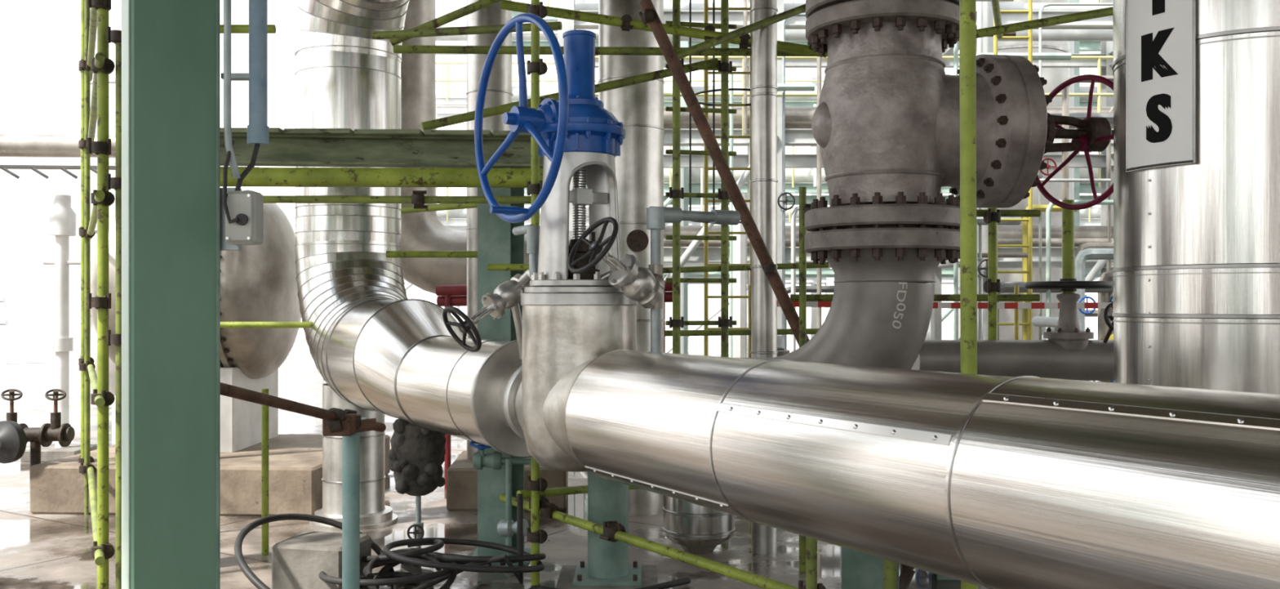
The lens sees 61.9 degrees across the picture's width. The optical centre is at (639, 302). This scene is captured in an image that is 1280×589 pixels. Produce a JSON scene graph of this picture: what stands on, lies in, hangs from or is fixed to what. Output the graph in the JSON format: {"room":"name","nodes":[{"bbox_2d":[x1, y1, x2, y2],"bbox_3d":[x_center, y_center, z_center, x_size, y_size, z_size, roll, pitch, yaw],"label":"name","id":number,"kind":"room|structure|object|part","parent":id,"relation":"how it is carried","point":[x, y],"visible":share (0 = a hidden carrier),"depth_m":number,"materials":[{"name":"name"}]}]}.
{"room":"industrial processing plant","nodes":[
{"label":"industrial processing plant","id":0,"kind":"room"},
{"bbox_2d":[0,322,1097,588],"bbox_3d":[0.000,1.750,0.000,180.000,0.001,180.000,0,0,0],"label":"ground","id":1,"kind":"structure","parent":0,"point":[37,550],"depth_m":8.12,"materials":[{"name":"concrete"}]},
{"bbox_2d":[0,297,8,324],"bbox_3d":[-24.378,-0.727,31.265,25.151,4.953,6.249,0,0,-5],"label":"distant processing line","id":2,"kind":"object","parent":1,"relation":"on","point":[2,300],"visible":0.06,"depth_m":29.32,"materials":[{"name":"white metal"}]},
{"bbox_2d":[0,388,75,466],"bbox_3d":[-5.350,1.242,8.890,1.102,1.015,0.421,0,0,0],"label":"valves","id":3,"kind":"object","parent":1,"relation":"on","point":[14,436],"visible":0.99,"depth_m":8.95,"materials":[{"name":"metal"}]},
{"bbox_2d":[20,191,97,461],"bbox_3d":[-6.475,0.250,12.000,0.650,3.000,0.600,0,0,0],"label":"pipe","id":4,"kind":"object","parent":1,"relation":"on","point":[61,217],"visible":0.84,"depth_m":11.94,"materials":[{"name":"white metal"}]},
{"bbox_2d":[90,0,121,444],"bbox_3d":[-6.300,-1.100,13.400,1.260,5.700,1.260,0,0,0],"label":"vessel","id":5,"kind":"object","parent":1,"relation":"on","point":[115,13],"visible":0.04,"depth_m":12.83,"materials":[{"name":"white paint"}]},
{"bbox_2d":[0,133,258,178],"bbox_3d":[-8.097,-0.090,11.852,7.807,3.680,0.555,0,0,0],"label":"pipe","id":6,"kind":"object","parent":1,"relation":"on","point":[48,145],"visible":0.27,"depth_m":11.88,"materials":[{"name":"metal"}]},
{"bbox_2d":[121,0,220,588],"bbox_3d":[-1.806,-1.337,4.106,0.500,6.175,0.450,0,0,-32],"label":"steel column","id":7,"kind":"structure","parent":1,"relation":"on","point":[171,49],"depth_m":4.00,"materials":[{"name":"metal"}]},
{"bbox_2d":[220,187,263,250],"bbox_3d":[-1.534,-0.320,4.055,0.172,0.240,0.140,0,0,0],"label":"junction box","id":8,"kind":"object","parent":7,"relation":"attached to","point":[247,206],"visible":0.98,"depth_m":4.00,"materials":[{"name":"grey paint"}]},
{"bbox_2d":[220,0,269,223],"bbox_3d":[-1.522,-2.071,4.066,0.175,3.557,0.188,0,0,0],"label":"conduit","id":9,"kind":"object","parent":7,"relation":"attached to","point":[258,129],"visible":0.99,"depth_m":4.09,"materials":[{"name":"metal"}]},
{"bbox_2d":[220,382,386,435],"bbox_3d":[-1.526,0.495,4.910,0.221,0.376,1.460,0,0,20],"label":"bar","id":10,"kind":"object","parent":7,"relation":"attached to","point":[335,421],"visible":0.95,"depth_m":5.01,"materials":[{"name":"metal"}]},
{"bbox_2d":[78,0,312,588],"bbox_3d":[-3.194,-0.550,7.827,1.627,4.600,4.134,0,0,-29],"label":"scaffold","id":11,"kind":"object","parent":1,"relation":"on","point":[94,13],"visible":0.91,"depth_m":5.88,"materials":[{"name":"metal"}]},
{"bbox_2d":[90,189,301,452],"bbox_3d":[-4.182,0.160,10.150,1.803,2.460,2.025,0,0,0],"label":"vessel","id":12,"kind":"object","parent":1,"relation":"on","point":[259,283],"visible":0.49,"depth_m":9.69,"materials":[{"name":"metal"}]},
{"bbox_2d":[29,434,390,515],"bbox_3d":[-3.800,1.550,9.850,2.400,0.400,2.200,0,0,3],"label":"concrete plinth","id":13,"kind":"object","parent":1,"relation":"on","point":[56,486],"visible":0.52,"depth_m":8.79,"materials":[{"name":"beige concrete"}]},
{"bbox_2d":[271,530,371,588],"bbox_3d":[-1.920,1.590,6.450,0.460,0.320,0.400,0,0,12],"label":"concrete block","id":14,"kind":"object","parent":1,"relation":"on","point":[298,560],"visible":0.78,"depth_m":6.27,"materials":[{"name":"beige concrete"}]},
{"bbox_2d":[342,417,368,588],"bbox_3d":[-1.436,1.165,5.300,0.200,1.171,0.200,0,0,0],"label":"support post","id":15,"kind":"object","parent":1,"relation":"on","point":[350,444],"visible":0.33,"depth_m":5.26,"materials":[{"name":"metal"}]},
{"bbox_2d":[394,547,433,585],"bbox_3d":[-1.450,1.667,6.750,0.300,0.165,0.300,0,0,0],"label":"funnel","id":16,"kind":"object","parent":1,"relation":"on","point":[407,567],"visible":0.27,"depth_m":6.71,"materials":[{"name":"metal"}]},
{"bbox_2d":[387,417,446,547],"bbox_3d":[-1.502,1.225,7.217,0.374,1.050,0.406,0,0,0],"label":"valve","id":17,"kind":"object","parent":1,"relation":"on","point":[416,454],"visible":0.88,"depth_m":7.08,"materials":[{"name":"metal"}]},
{"bbox_2d":[234,493,690,588],"bbox_3d":[-0.988,1.444,6.241,2.602,0.589,1.320,0,0,0],"label":"hose","id":18,"kind":"object","parent":1,"relation":"on","point":[447,566],"visible":0.91,"depth_m":6.37,"materials":[{"name":"black rubber"}]},
{"bbox_2d":[466,0,512,460],"bbox_3d":[-1.340,-1.375,9.500,0.412,6.250,0.412,0,0,0],"label":"vertical pipe","id":19,"kind":"object","parent":1,"relation":"on","point":[499,90],"visible":0.2,"depth_m":9.34,"materials":[{"name":"metal"}]},
{"bbox_2d":[400,0,589,293],"bbox_3d":[-1.525,-1.350,11.200,2.650,6.200,0.716,0,0,0],"label":"pipe","id":20,"kind":"object","parent":1,"relation":"on","point":[424,230],"visible":0.24,"depth_m":10.91,"materials":[{"name":"metal"}]},
{"bbox_2d":[469,440,530,576],"bbox_3d":[-0.861,1.308,6.883,0.475,0.883,0.226,0,0,11],"label":"pipe","id":21,"kind":"object","parent":1,"relation":"on","point":[506,527],"visible":0.57,"depth_m":6.82,"materials":[{"name":"metal"}]},
{"bbox_2d":[471,167,530,564],"bbox_3d":[-0.950,0.422,7.300,0.400,2.655,0.400,0,0,0],"label":"steel column","id":22,"kind":"structure","parent":1,"relation":"on","point":[497,243],"depth_m":7.20,"materials":[{"name":"metal"}]},
{"bbox_2d":[220,127,543,168],"bbox_3d":[-1.833,-1.020,7.058,2.784,0.220,0.273,0,0,-4],"label":"steel beam","id":23,"kind":"structure","parent":22,"relation":"on","point":[287,147],"depth_m":7.09,"materials":[{"name":"green metal"}]},
{"bbox_2d":[446,450,568,511],"bbox_3d":[-1.150,1.570,9.500,1.000,0.360,1.100,0,0,-3],"label":"concrete plinth","id":24,"kind":"object","parent":1,"relation":"on","point":[461,475],"visible":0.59,"depth_m":8.94,"materials":[{"name":"beige concrete"}]},
{"bbox_2d":[220,0,828,588],"bbox_3d":[-0.546,-0.550,7.310,4.661,4.600,3.811,0,0,22],"label":"scaffold","id":25,"kind":"object","parent":1,"relation":"on","point":[531,178],"visible":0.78,"depth_m":6.98,"materials":[{"name":"metal"}]},
{"bbox_2d":[435,280,672,489],"bbox_3d":[-0.800,0.775,9.875,2.229,1.950,0.150,0,0,8],"label":"pipe","id":26,"kind":"object","parent":1,"relation":"on","point":[447,295],"visible":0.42,"depth_m":9.96,"materials":[{"name":"metal"}]},
{"bbox_2d":[555,471,657,588],"bbox_3d":[-0.200,1.090,6.690,0.620,1.326,0.620,0,0,0],"label":"support post","id":27,"kind":"object","parent":1,"relation":"on","point":[607,566],"visible":0.63,"depth_m":6.58,"materials":[{"name":"green metal"}]},
{"bbox_2d":[597,0,664,515],"bbox_3d":[-0.086,-1.375,8.973,0.562,6.250,0.620,0,0,21],"label":"vertical pipe","id":28,"kind":"object","parent":1,"relation":"on","point":[639,166],"visible":0.42,"depth_m":8.74,"materials":[{"name":"metal"}]},
{"bbox_2d":[662,494,735,554],"bbox_3d":[0.413,1.100,7.500,0.510,1.300,0.510,0,0,0],"label":"tank","id":29,"kind":"object","parent":1,"relation":"on","point":[698,529],"visible":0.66,"depth_m":7.29,"materials":[{"name":"metal"}]},
{"bbox_2d":[688,0,751,355],"bbox_3d":[0.835,-1.250,9.650,0.780,6.000,0.780,0,0,0],"label":"ladder","id":30,"kind":"object","parent":1,"relation":"on","point":[706,8],"visible":0.23,"depth_m":9.98,"materials":[{"name":"green metal"}]},
{"bbox_2d":[403,22,1100,352],"bbox_3d":[12.500,-3.250,31.130,43.220,10.000,2.960,0,0,0],"label":"rack","id":31,"kind":"object","parent":1,"relation":"on","point":[455,219],"visible":0.02,"depth_m":30.13,"materials":[{"name":"metal"}]},
{"bbox_2d":[750,0,777,554],"bbox_3d":[0.873,-1.375,7.500,0.192,6.250,0.192,0,0,30],"label":"vertical pipe","id":32,"kind":"object","parent":1,"relation":"on","point":[764,88],"visible":0.76,"depth_m":7.42,"materials":[{"name":"metal"}]},
{"bbox_2d":[638,0,915,570],"bbox_3d":[0.898,-0.115,6.973,1.816,3.763,0.137,0,0,0],"label":"diagonal brace","id":33,"kind":"object","parent":1,"relation":"on","point":[650,15],"visible":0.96,"depth_m":6.96,"materials":[{"name":"metal"}]},
{"bbox_2d":[777,334,789,356],"bbox_3d":[1.200,1.044,11.324,0.900,1.412,1.190,0,0,0],"label":"pipe","id":34,"kind":"object","parent":1,"relation":"on","point":[780,341],"visible":0.09,"depth_m":11.09,"materials":[{"name":"metal"}]},
{"bbox_2d":[294,0,1279,588],"bbox_3d":[0.438,-0.690,4.058,0.862,4.879,11.480,0,0,-31],"label":"pipe","id":35,"kind":"object","parent":1,"relation":"on","point":[987,481],"visible":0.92,"depth_m":3.34,"materials":[{"name":"metal"}]},
{"bbox_2d":[474,13,637,471],"bbox_3d":[-0.459,-0.273,5.264,0.842,2.196,1.060,0,0,-41],"label":"valve","id":36,"kind":"object","parent":35,"relation":"attached to","point":[570,320],"visible":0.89,"depth_m":5.10,"materials":[{"name":"metal"}]},
{"bbox_2d":[442,223,539,359],"bbox_3d":[-0.744,-0.050,5.421,0.493,0.708,0.428,0,0,-26],"label":"valve","id":37,"kind":"object","parent":36,"relation":"attached to","point":[507,295],"visible":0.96,"depth_m":5.44,"materials":[{"name":"silver metal"}]},
{"bbox_2d":[568,206,740,351],"bbox_3d":[0.005,-0.054,5.164,0.922,0.807,0.478,0,0,-41],"label":"valve","id":38,"kind":"object","parent":36,"relation":"on","point":[643,285],"visible":1,"depth_m":4.98,"materials":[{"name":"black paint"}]},
{"bbox_2d":[728,0,1113,368],"bbox_3d":[0.823,-1.810,6.289,4.017,5.380,1.177,0,0,14],"label":"valve","id":39,"kind":"object","parent":35,"relation":"attached to","point":[886,121],"visible":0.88,"depth_m":5.74,"materials":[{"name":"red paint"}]},
{"bbox_2d":[511,0,1100,354],"bbox_3d":[8.500,-3.250,22.130,23.220,10.000,2.960,0,0,0],"label":"rack","id":40,"kind":"object","parent":1,"relation":"on","point":[795,177],"visible":0.06,"depth_m":20.99,"materials":[{"name":"metal"}]},
{"bbox_2d":[557,0,1113,357],"bbox_3d":[7.500,-3.250,15.630,17.220,10.000,2.960,0,0,0],"label":"pipes","id":41,"kind":"object","parent":1,"relation":"on","point":[798,131],"visible":0.13,"depth_m":14.63,"materials":[{"name":"metal"}]},
{"bbox_2d":[841,546,898,588],"bbox_3d":[1.330,1.330,6.150,0.450,0.840,0.450,0,0,0],"label":"steel column","id":42,"kind":"structure","parent":1,"relation":"on","point":[860,570],"depth_m":6.03,"materials":[{"name":"metal"}]},
{"bbox_2d":[748,285,1112,357],"bbox_3d":[3.400,0.800,9.623,4.838,1.900,0.053,0,0,0],"label":"barrier tape","id":43,"kind":"object","parent":1,"relation":"on","point":[1015,305],"visible":0.37,"depth_m":9.60,"materials":[{"name":"plastic"}]},
{"bbox_2d":[911,337,960,373],"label":"pipe","id":44,"kind":"object","parent":1,"relation":"on","point":[937,355],"depth_m":6.68,"materials":[{"name":"metal"}]},
{"bbox_2d":[777,0,1113,382],"bbox_3d":[5.460,-1.101,13.258,7.869,5.702,1.226,0,0,-1],"label":"small-bore pipework","id":45,"kind":"object","parent":1,"relation":"on","point":[1088,251],"visible":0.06,"depth_m":13.33,"materials":[{"name":"metal"}]},
{"bbox_2d":[790,0,1112,588],"bbox_3d":[1.824,-0.650,6.605,1.941,4.800,4.516,0,0,35],"label":"scaffold","id":46,"kind":"object","parent":1,"relation":"on","point":[968,297],"visible":0.67,"depth_m":4.31,"materials":[{"name":"metal"}]},
{"bbox_2d":[993,0,1032,339],"bbox_3d":[4.300,-1.250,12.300,0.450,6.000,0.050,0,0,0],"label":"access ladder","id":47,"kind":"object","parent":1,"relation":"on","point":[1029,11],"visible":0.22,"depth_m":12.29,"materials":[{"name":"yellow metal"}]},
{"bbox_2d":[958,0,1069,339],"bbox_3d":[6.500,-4.050,18.600,1.840,11.600,1.840,0,0,0],"label":"column","id":48,"kind":"structure","parent":1,"relation":"on","point":[1055,77],"depth_m":17.77,"materials":[{"name":"metal"}]},
{"bbox_2d":[1031,315,1058,327],"bbox_3d":[4.200,0.952,11.369,0.900,1.596,1.190,0,0,0],"label":"pipe","id":49,"kind":"object","parent":1,"relation":"on","point":[1037,321],"visible":0.02,"depth_m":11.60,"materials":[{"name":"metal"}]},
{"bbox_2d":[977,208,1113,380],"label":"valve","id":50,"kind":"object","parent":1,"relation":"on","point":[1068,348],"depth_m":6.69,"materials":[{"name":"metal"}]},
{"bbox_2d":[1111,0,1279,394],"bbox_3d":[2.800,-1.375,5.000,1.360,6.251,1.360,0,0,0],"label":"storage tank","id":51,"kind":"object","parent":1,"relation":"on","point":[1196,270],"visible":0.74,"depth_m":4.62,"materials":[{"name":"metal"}]},
{"bbox_3d":[2.310,-1.151,4.761,0.042,1.098,0.354,0,0,-26],"label":"sign plate","id":52,"kind":"part","parent":51,"relation":"part of","materials":[{"name":"metal"}]}
]}

